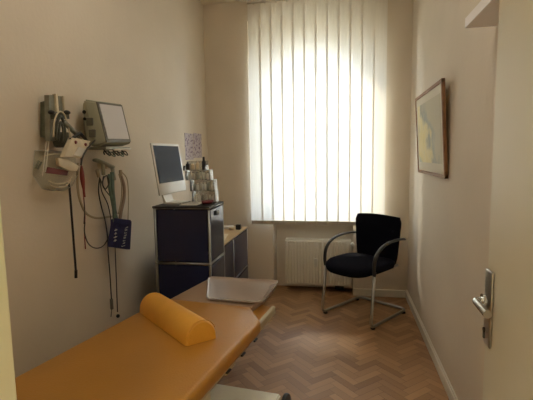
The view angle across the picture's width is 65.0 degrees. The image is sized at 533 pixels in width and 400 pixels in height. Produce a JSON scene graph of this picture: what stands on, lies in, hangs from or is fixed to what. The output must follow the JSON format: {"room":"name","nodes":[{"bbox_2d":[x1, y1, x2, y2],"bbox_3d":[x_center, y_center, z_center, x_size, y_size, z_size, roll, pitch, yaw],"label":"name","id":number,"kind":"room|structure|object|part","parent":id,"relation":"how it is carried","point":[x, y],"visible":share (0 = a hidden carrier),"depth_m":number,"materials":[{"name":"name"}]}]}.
{"room":"examination room","nodes":[
{"label":"examination room","id":0,"kind":"room"},
{"bbox_2d":[0,0,208,377],"bbox_3d":[-1.037,-0.280,2.366,0.150,2.885,3.950,0,6,10],"label":"wall","id":1,"kind":"structure","parent":0,"point":[146,57],"depth_m":2.25,"materials":[{"name":"paint"}]},
{"bbox_2d":[35,160,41,169],"bbox_3d":[-1.033,-0.159,1.894,0.009,0.041,0.047,0,6,10],"label":"wall hook","id":2,"kind":"object","parent":1,"relation":"attached to","point":[38,160],"visible":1,"depth_m":1.89,"materials":[{"name":"grey metal"}]},
{"bbox_2d":[32,142,77,190],"bbox_3d":[-0.992,-0.153,1.944,0.088,0.227,0.258,0,6,10],"label":"basket","id":3,"kind":"object","parent":1,"relation":"attached to","point":[49,170],"visible":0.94,"depth_m":1.90,"materials":[{"name":"white metal"}]},
{"bbox_2d":[55,158,78,170],"bbox_3d":[-0.934,-0.166,1.966,0.018,0.064,0.148,0,6,10],"label":"glove","id":4,"kind":"object","parent":3,"relation":"hanging from","point":[65,164],"visible":1,"depth_m":1.94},
{"bbox_2d":[65,183,77,277],"bbox_3d":[-0.950,0.151,2.040,0.016,0.477,0.037,0,6,10],"label":"strap","id":5,"kind":"object","parent":3,"relation":"hanging from","point":[69,189],"visible":0.92,"depth_m":2.05,"materials":[{"name":"black plastic"}]},
{"bbox_2d":[40,94,70,140],"bbox_3d":[-0.988,-0.381,1.932,0.103,0.218,0.152,0,6,10],"label":"rail","id":6,"kind":"object","parent":1,"relation":"attached to","point":[53,103],"visible":0.98,"depth_m":1.92,"materials":[{"name":"grey metal"}]},
{"bbox_3d":[-1.019,-0.382,1.953,0.035,0.189,0.086,0,6,10],"label":"mount plate","id":7,"kind":"part","parent":6,"relation":"part of","materials":[{"name":"grey metal"}]},
{"bbox_2d":[52,132,68,147],"bbox_3d":[-0.972,-0.283,1.973,0.076,0.070,0.076,0,6,10],"label":"cup","id":8,"kind":"object","parent":6,"relation":"attached to","point":[58,144],"visible":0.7,"depth_m":1.95,"materials":[{"name":"black plastic"}]},
{"bbox_2d":[57,121,63,141],"bbox_3d":[-0.950,-0.316,1.928,0.010,0.098,0.047,0,6,10],"label":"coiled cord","id":9,"kind":"object","parent":6,"relation":"hanging from","point":[60,122],"visible":1,"depth_m":1.93,"materials":[{"name":"grey plastic"}]},
{"bbox_2d":[55,116,65,139],"bbox_3d":[-0.954,-0.332,1.933,0.012,0.116,0.082,0,6,10],"label":"tube","id":10,"kind":"object","parent":6,"relation":"hanging from","point":[59,117],"visible":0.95,"depth_m":1.91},
{"bbox_2d":[53,111,70,136],"bbox_3d":[-0.945,-0.342,1.928,0.007,0.136,0.128,0,6,10],"label":"tube","id":11,"kind":"object","parent":6,"relation":"hanging from","point":[58,111],"visible":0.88,"depth_m":1.90,"materials":[{"name":"beige plastic"}]},
{"bbox_2d":[63,120,88,140],"bbox_3d":[-0.924,-0.330,2.026,0.040,0.105,0.158,0,6,10],"label":"bracket arm","id":12,"kind":"object","parent":6,"relation":"attached to","point":[79,134],"visible":0.94,"depth_m":2.00,"materials":[{"name":"grey metal"}]},
{"bbox_2d":[60,137,89,157],"bbox_3d":[-0.915,-0.250,2.009,0.030,0.096,0.216,0,6,10],"label":"instrument","id":13,"kind":"object","parent":12,"relation":"attached to","point":[74,147],"visible":1,"depth_m":1.98,"materials":[{"name":"white plastic"}]},
{"bbox_2d":[80,139,95,164],"bbox_3d":[-0.883,-0.238,2.070,0.008,0.128,0.134,0,6,10],"label":"lead","id":14,"kind":"object","parent":13,"relation":"hanging from","point":[94,140],"visible":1,"depth_m":2.05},
{"bbox_2d":[82,100,130,156],"bbox_3d":[-0.886,-0.389,2.282,0.176,0.306,0.284,0,6,10],"label":"patient monitor","id":15,"kind":"object","parent":12,"relation":"attached to","point":[104,122],"visible":0.99,"depth_m":2.19,"materials":[{"name":"grey plastic"}]},
{"bbox_2d":[80,157,85,248],"bbox_3d":[-0.981,0.005,2.239,0.006,0.522,0.022,0,6,10],"label":"lead","id":16,"kind":"object","parent":15,"relation":"hanging from","point":[81,157],"visible":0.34,"depth_m":2.25,"materials":[{"name":"rubber"}]},
{"bbox_2d":[86,118,92,125],"bbox_3d":[-0.906,-0.402,2.147,0.036,0.040,0.015,0,6,10],"label":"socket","id":17,"kind":"object","parent":15,"relation":"attached to","point":[89,121],"depth_m":2.14,"materials":[{"name":"grey plastic"}]},
{"bbox_2d":[89,129,95,136],"bbox_3d":[-0.894,-0.343,2.151,0.036,0.040,0.015,0,6,10],"label":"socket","id":18,"kind":"object","parent":15,"relation":"attached to","point":[92,132],"depth_m":2.14,"materials":[{"name":"grey plastic"}]},
{"bbox_2d":[86,146,129,149],"bbox_3d":[-0.874,-0.284,2.305,0.130,0.015,0.250,0,6,10],"label":"tray","id":19,"kind":"object","parent":15,"relation":"attached to","point":[95,147],"depth_m":2.20,"materials":[{"name":"grey metal"}]},
{"bbox_3d":[-0.796,-0.280,2.314,0.010,0.018,0.176,0,6,10],"label":"tray handle","id":20,"kind":"part","parent":15,"relation":"part of","materials":[{"name":"white plastic"}]},
{"bbox_2d":[92,158,121,180],"bbox_3d":[-0.916,-0.172,2.364,0.090,0.131,0.263,0,6,10],"label":"hook","id":21,"kind":"object","parent":1,"relation":"attached to","point":[102,165],"visible":0.94,"depth_m":2.30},
{"bbox_2d":[76,163,112,218],"bbox_3d":[-0.939,-0.043,2.322,0.012,0.332,0.356,0,6,10],"label":"hose","id":22,"kind":"object","parent":21,"relation":"hanging from","point":[77,171],"visible":0.86,"depth_m":2.16,"materials":[{"name":"grey rubber"}]},
{"bbox_2d":[80,166,85,196],"bbox_3d":[-0.941,-0.094,2.141,0.026,0.161,0.023,-7,8,-43],"label":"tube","id":23,"kind":"object","parent":22,"relation":"attached to","point":[82,176],"visible":1,"depth_m":2.13,"materials":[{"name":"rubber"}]},
{"bbox_2d":[84,181,110,248],"bbox_3d":[-0.925,0.080,2.291,0.006,0.376,0.261,0,6,10],"label":"cable","id":24,"kind":"object","parent":21,"relation":"hanging from","point":[100,181],"visible":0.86,"depth_m":2.32,"materials":[{"name":"black rubber"}]},
{"bbox_2d":[98,178,113,315],"bbox_3d":[-0.905,0.271,2.350,0.017,0.816,0.078,0,6,10],"label":"hanging cable","id":25,"kind":"object","parent":21,"relation":"hanging from","point":[111,299],"visible":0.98,"depth_m":2.38,"materials":[{"name":"black rubber"}]},
{"bbox_2d":[102,175,109,189],"bbox_3d":[-0.886,-0.097,2.305,0.008,0.079,0.073,0,6,10],"label":"cable","id":26,"kind":"object","parent":21,"relation":"hanging from","point":[105,175],"visible":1,"depth_m":2.30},
{"bbox_2d":[108,174,117,217],"bbox_3d":[-0.877,-0.016,2.386,0.015,0.267,0.076,0,6,10],"label":"cable","id":27,"kind":"object","parent":21,"relation":"hanging from","point":[109,186],"visible":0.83,"depth_m":2.35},
{"bbox_2d":[110,172,116,221],"bbox_3d":[-0.873,-0.016,2.380,0.024,0.288,0.032,0,6,10],"label":"cable","id":28,"kind":"object","parent":21,"relation":"hanging from","point":[114,211],"visible":0.94,"depth_m":2.37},
{"bbox_2d":[107,218,131,248],"bbox_3d":[-0.861,0.202,2.465,0.044,0.220,0.232,0,6,10],"label":"blood pressure cuff","id":29,"kind":"object","parent":28,"relation":"hanging from","point":[120,229],"visible":1,"depth_m":2.43,"materials":[{"name":"blue fabric"}]},
{"bbox_2d":[107,175,119,317],"bbox_3d":[-0.894,0.280,2.437,0.022,0.854,0.050,0,6,10],"label":"cable","id":30,"kind":"object","parent":21,"relation":"hanging from","point":[117,315],"visible":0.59,"depth_m":2.47,"materials":[{"name":"black plastic"}]},
{"bbox_2d":[118,174,121,213],"bbox_3d":[-0.856,-0.036,2.440,0.007,0.234,0.058,0,6,10],"label":"hose","id":31,"kind":"object","parent":21,"relation":"hanging from","point":[118,174],"visible":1,"depth_m":2.45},
{"bbox_2d":[119,175,125,218],"bbox_3d":[-0.860,-0.008,2.479,0.019,0.276,0.092,0,6,10],"label":"hose","id":32,"kind":"object","parent":21,"relation":"hanging from","point":[122,178],"visible":0.83,"depth_m":2.49,"materials":[{"name":"grey rubber"}]},
{"bbox_2d":[122,172,128,219],"bbox_3d":[-0.857,-0.021,2.550,0.006,0.306,0.069,0,6,10],"label":"hose","id":33,"kind":"object","parent":21,"relation":"hanging from","point":[122,172],"visible":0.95,"depth_m":2.57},
{"bbox_2d":[184,133,201,159],"bbox_3d":[-0.677,-0.499,3.889,0.002,0.245,0.435,0,6,10],"label":"picture","id":34,"kind":"object","parent":1,"relation":"attached to","point":[190,154],"visible":1,"depth_m":3.86,"materials":[{"name":"paper"}]},
{"bbox_2d":[199,0,246,4],"bbox_3d":[-0.005,-1.679,1.171,2.750,0.120,6.850,0,6,10],"label":"ceiling","id":35,"kind":"structure","parent":0,"point":[204,2],"depth_m":4.05,"materials":[{"name":"paint"}]},
{"bbox_2d":[247,0,387,225],"bbox_3d":[0.469,-0.833,3.985,1.296,2.172,0.050,0,6,10],"label":"vertical blind","id":36,"kind":"object","parent":35,"relation":"hanging from","point":[318,68],"visible":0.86,"depth_m":3.98,"materials":[{"name":"fabric"}]},
{"bbox_3d":[0.453,-1.891,3.871,1.296,0.042,0.050,0,6,10],"label":"head rail","id":37,"kind":"part","parent":36,"relation":"part of","materials":[{"name":"paint"}]},
{"bbox_3d":[0.483,0.244,4.088,1.256,0.003,0.003,0,6,10],"label":"bead chain","id":38,"kind":"part","parent":36,"relation":"part of","materials":[{"name":"white plastic"}]},
{"bbox_2d":[203,0,412,290],"bbox_3d":[0.580,-0.519,4.362,2.750,2.885,0.590,0,6,10],"label":"wall","id":39,"kind":"structure","parent":0,"point":[225,24],"depth_m":4.15,"materials":[{"name":"paint"}]},
{"bbox_2d":[285,238,354,288],"bbox_3d":[0.548,0.654,4.304,0.698,0.523,0.248,0,6,10],"label":"radiator","id":40,"kind":"object","parent":39,"relation":"attached to","point":[304,264],"visible":0.94,"depth_m":4.24,"materials":[{"name":"metal"}]},
{"bbox_2d":[285,238,350,240],"bbox_3d":[0.523,0.401,4.254,0.661,0.008,0.086,0,6,10],"label":"grille","id":41,"kind":"object","parent":40,"relation":"attached to","point":[289,239],"depth_m":4.25,"materials":[{"name":"metal"}]},
{"bbox_2d":[353,288,405,297],"bbox_3d":[1.106,0.914,4.112,0.500,0.072,0.016,0,6,10],"label":"baseboard","id":42,"kind":"structure","parent":39,"relation":"attached to","point":[356,291],"depth_m":4.10,"materials":[{"name":"paint"}]},
{"bbox_2d":[217,285,448,399],"bbox_3d":[0.041,1.308,1.492,2.750,0.120,6.850,0,6,10],"label":"floor","id":43,"kind":"structure","parent":0,"point":[304,352],"depth_m":2.94,"materials":[{"name":"brown wood"}]},
{"bbox_2d":[15,279,290,399],"bbox_3d":[-0.413,0.881,1.628,0.675,0.712,1.810,1,6,18],"label":"examination table","id":44,"kind":"object","parent":43,"relation":"on","point":[134,358],"visible":0.77,"depth_m":1.52,"materials":[{"name":"orange leather"}]},
{"bbox_2d":[140,292,215,345],"bbox_3d":[-0.410,0.509,1.859,0.140,0.107,0.512,-5,8,-37],"label":"bolster","id":45,"kind":"object","parent":44,"relation":"on","point":[187,327],"visible":1,"depth_m":1.74,"materials":[{"name":"leather"}]},
{"bbox_2d":[171,279,272,310],"bbox_3d":[-0.240,0.532,2.318,0.486,0.075,0.317,1,6,19],"label":"cushion","id":46,"kind":"object","parent":44,"relation":"on","point":[196,295],"depth_m":2.21,"materials":[{"name":"orange leather"}]},
{"bbox_3d":[-0.198,0.635,1.442,0.213,0.082,1.550,0,6,10],"label":"rail","id":47,"kind":"part","parent":44,"relation":"part of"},
{"bbox_2d":[206,276,277,302],"bbox_3d":[-0.179,0.492,2.311,0.438,0.044,0.308,1,6,17],"label":"plastic tray","id":48,"kind":"object","parent":44,"relation":"on","point":[232,290],"visible":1,"depth_m":2.31,"materials":[{"name":"white plastic"}]},
{"bbox_2d":[152,201,224,298],"bbox_3d":[-0.492,0.567,2.783,0.387,1.094,0.321,0,6,10],"label":"base cabinet","id":49,"kind":"object","parent":43,"relation":"on","point":[185,235],"visible":0.41,"depth_m":2.62,"materials":[{"name":"black metal"}]},
{"bbox_3d":[-0.672,0.208,2.776,0.008,0.326,0.266,0,6,10],"label":"panel","id":50,"kind":"part","parent":49,"relation":"part of","materials":[{"name":"blue metal"}]},
{"bbox_3d":[-0.667,0.556,2.814,0.008,0.326,0.266,0,6,10],"label":"panel","id":51,"kind":"part","parent":49,"relation":"part of","materials":[{"name":"blue metal"}]},
{"bbox_2d":[150,143,188,203],"bbox_3d":[-0.617,-0.183,2.814,0.178,0.393,0.416,0,6,10],"label":"desktop computer","id":52,"kind":"object","parent":49,"relation":"on","point":[167,162],"visible":1,"depth_m":2.77,"materials":[{"name":"white plastic"}]},
{"bbox_3d":[-0.525,0.224,2.603,0.329,0.326,0.008,0,6,10],"label":"panel","id":53,"kind":"part","parent":49,"relation":"part of","materials":[{"name":"blue metal"}]},
{"bbox_3d":[-0.520,0.572,2.640,0.329,0.326,0.008,0,6,10],"label":"panel","id":54,"kind":"part","parent":49,"relation":"part of","materials":[{"name":"blue metal"}]},
{"bbox_3d":[-0.502,0.029,2.725,0.371,0.010,0.310,0,6,10],"label":"panel","id":55,"kind":"part","parent":49,"relation":"part of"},
{"bbox_2d":[179,201,201,205],"bbox_3d":[-0.468,0.020,2.726,0.112,0.004,0.245,0,6,10],"label":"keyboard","id":56,"kind":"object","parent":49,"relation":"on","point":[191,203],"visible":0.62,"depth_m":2.67,"materials":[{"name":"white plastic"}]},
{"bbox_3d":[-0.467,0.541,2.924,0.329,0.326,0.008,0,6,10],"label":"panel","id":57,"kind":"part","parent":49,"relation":"part of","materials":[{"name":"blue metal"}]},
{"bbox_3d":[-0.472,0.193,2.886,0.329,0.326,0.008,0,6,10],"label":"panel","id":58,"kind":"part","parent":49,"relation":"part of","materials":[{"name":"blue metal"}]},
{"bbox_2d":[183,165,218,202],"bbox_3d":[-0.438,-0.123,2.790,0.217,0.275,0.072,0,6,10],"label":"rack","id":59,"kind":"object","parent":49,"relation":"on","point":[206,166],"visible":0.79,"depth_m":2.78,"materials":[{"name":"clear plastic"}]},
{"bbox_2d":[190,163,194,169],"bbox_3d":[-0.491,-0.222,2.783,0.030,0.042,0.029,0,6,10],"label":"bottle","id":60,"kind":"object","parent":59,"relation":"on","point":[192,166],"visible":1,"depth_m":2.77,"materials":[{"name":"beige plastic"}]},
{"bbox_2d":[202,157,205,169],"bbox_3d":[-0.415,-0.243,2.766,0.026,0.085,0.025,0,6,10],"label":"bottle","id":61,"kind":"object","parent":59,"relation":"on","point":[203,160],"visible":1,"depth_m":2.76,"materials":[{"name":"plastic"}]},
{"bbox_2d":[202,200,211,203],"bbox_3d":[-0.383,0.013,2.686,0.064,0.022,0.036,-3,6,-18],"label":"case","id":62,"kind":"object","parent":49,"relation":"on","point":[203,201],"visible":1,"depth_m":2.67,"materials":[{"name":"plastic"}]},
{"bbox_3d":[-0.324,0.209,2.712,0.014,0.322,0.264,0,6,10],"label":"drawer","id":63,"kind":"part","parent":49,"relation":"part of","materials":[{"name":"blue metal"}]},
{"bbox_3d":[-0.319,0.557,2.749,0.014,0.322,0.264,0,6,10],"label":"drawer","id":64,"kind":"part","parent":49,"relation":"part of","materials":[{"name":"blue metal"}]},
{"bbox_2d":[176,227,247,279],"bbox_3d":[-0.448,0.669,3.466,0.397,0.744,1.001,0,6,10],"label":"base cabinet","id":65,"kind":"object","parent":43,"relation":"on","point":[236,242],"visible":0.26,"depth_m":3.52,"materials":[{"name":"black metal"}]},
{"bbox_3d":[-0.499,0.332,3.185,0.383,0.010,0.495,0,6,10],"label":"panel","id":66,"kind":"part","parent":65,"relation":"part of","materials":[{"name":"black metal"}]},
{"bbox_3d":[-0.314,0.511,3.176,0.014,0.322,0.459,0,6,10],"label":"drawer","id":67,"kind":"part","parent":65,"relation":"part of","materials":[{"name":"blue metal"}]},
{"bbox_3d":[-0.409,0.278,3.669,0.383,0.010,0.495,0,6,10],"label":"panel","id":68,"kind":"part","parent":65,"relation":"part of","materials":[{"name":"beige wood"}]},
{"bbox_3d":[-0.448,0.655,3.465,0.388,0.716,0.993,0,6,10],"label":"tube frame","id":69,"kind":"part","parent":65,"relation":"part of","materials":[{"name":"silver metal"}]},
{"bbox_2d":[235,224,240,229],"bbox_3d":[-0.251,0.240,3.735,0.044,0.045,0.044,0,6,10],"label":"box","id":70,"kind":"object","parent":65,"relation":"on","point":[238,226],"visible":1,"depth_m":3.72,"materials":[{"name":"plastic"}]},
{"bbox_3d":[-0.226,0.459,3.650,0.014,0.322,0.459,0,6,10],"label":"drawer","id":71,"kind":"part","parent":65,"relation":"part of","materials":[{"name":"blue metal"}]},
{"bbox_3d":[-0.221,0.804,3.687,0.014,0.315,0.459,0,6,10],"label":"drawer","id":72,"kind":"part","parent":65,"relation":"part of","materials":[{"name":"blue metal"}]},
{"bbox_2d":[321,213,405,329],"bbox_3d":[0.840,0.570,3.628,0.639,0.868,0.534,-7,8,-43],"label":"chair","id":73,"kind":"object","parent":43,"relation":"on","point":[378,238],"visible":1,"depth_m":3.63,"materials":[{"name":"fabric"}]},
{"bbox_3d":[0.692,0.426,3.813,0.519,0.253,0.049,-6,8,-41],"label":"armrest","id":74,"kind":"part","parent":73,"relation":"part of","materials":[{"name":"plastic"}]},
{"bbox_3d":[0.805,0.554,3.594,0.544,0.098,0.500,-7,8,-43],"label":"seat","id":75,"kind":"part","parent":73,"relation":"part of","materials":[{"name":"black fabric"}]},
{"bbox_3d":[0.863,0.763,3.668,0.584,0.456,0.518,-7,8,-43],"label":"frame","id":76,"kind":"part","parent":73,"relation":"part of","materials":[{"name":"metal"}]},
{"bbox_3d":[0.982,0.354,3.741,0.072,0.468,0.455,-7,8,-43],"label":"backrest","id":77,"kind":"part","parent":73,"relation":"part of","materials":[{"name":"black fabric"}]},
{"bbox_3d":[1.026,0.459,3.456,0.049,0.253,0.519,5,9,45],"label":"armrest","id":78,"kind":"part","parent":73,"relation":"part of","materials":[{"name":"plastic"}]},
{"bbox_2d":[407,0,497,399],"bbox_3d":[1.063,-0.271,1.978,0.150,2.885,3.950,0,6,10],"label":"wall","id":79,"kind":"structure","parent":0,"point":[449,226],"depth_m":2.32,"materials":[{"name":"paint"}]},
{"bbox_2d":[415,78,447,178],"bbox_3d":[1.123,-0.464,2.886,0.054,0.582,0.920,0,6,10],"label":"framed picture","id":80,"kind":"object","parent":79,"relation":"attached to","point":[430,106],"visible":1,"depth_m":2.74,"materials":[{"name":"paper"}]},
{"bbox_2d":[418,93,441,163],"bbox_3d":[1.118,-0.469,2.887,0.026,0.421,0.770,0,6,10],"label":"print","id":81,"kind":"object","parent":80,"relation":"attached to","point":[429,110],"depth_m":2.81},
{"bbox_2d":[405,290,457,399],"bbox_3d":[1.017,1.115,2.218,0.016,0.080,3.795,0,6,10],"label":"baseboard","id":82,"kind":"structure","parent":79,"relation":"attached to","point":[446,383],"depth_m":2.82,"materials":[{"name":"paint"}]},
{"bbox_2d":[465,0,498,27],"bbox_3d":[0.796,-0.650,1.270,0.122,0.098,0.912,0,6,10],"label":"wall shelf","id":83,"kind":"object","parent":79,"relation":"attached to","point":[486,13],"visible":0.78,"depth_m":1.58,"materials":[{"name":"wood"}]},
{"bbox_3d":[-0.337,-0.068,0.280,2.286,2.885,0.160,0,6,10],"label":"wall","id":84,"kind":"structure","parent":0,"visible":0},
{"bbox_2d":[0,203,16,399],"bbox_3d":[-0.399,0.295,0.399,0.094,2.140,0.332,0,6,10],"label":"trim","id":85,"kind":"structure","parent":84,"relation":"attached to","point":[7,373],"depth_m":0.53,"materials":[{"name":"paint"}]},
{"bbox_2d":[472,0,532,399],"bbox_3d":[0.460,0.297,0.647,0.081,2.042,0.722,0,6,10],"label":"door","id":86,"kind":"structure","parent":84,"relation":"in","point":[506,305],"depth_m":0.85,"materials":[{"name":"paint"}]},
{"bbox_3d":[0.490,0.238,0.943,0.033,0.032,0.101,0,6,10],"label":"handle","id":87,"kind":"part","parent":86,"relation":"part of","materials":[{"name":"silver metal"}]},
{"bbox_3d":[0.518,0.252,0.976,0.006,0.181,0.045,0,6,10],"label":"handle plate","id":88,"kind":"part","parent":86,"relation":"part of","materials":[{"name":"metal"}]}
]}

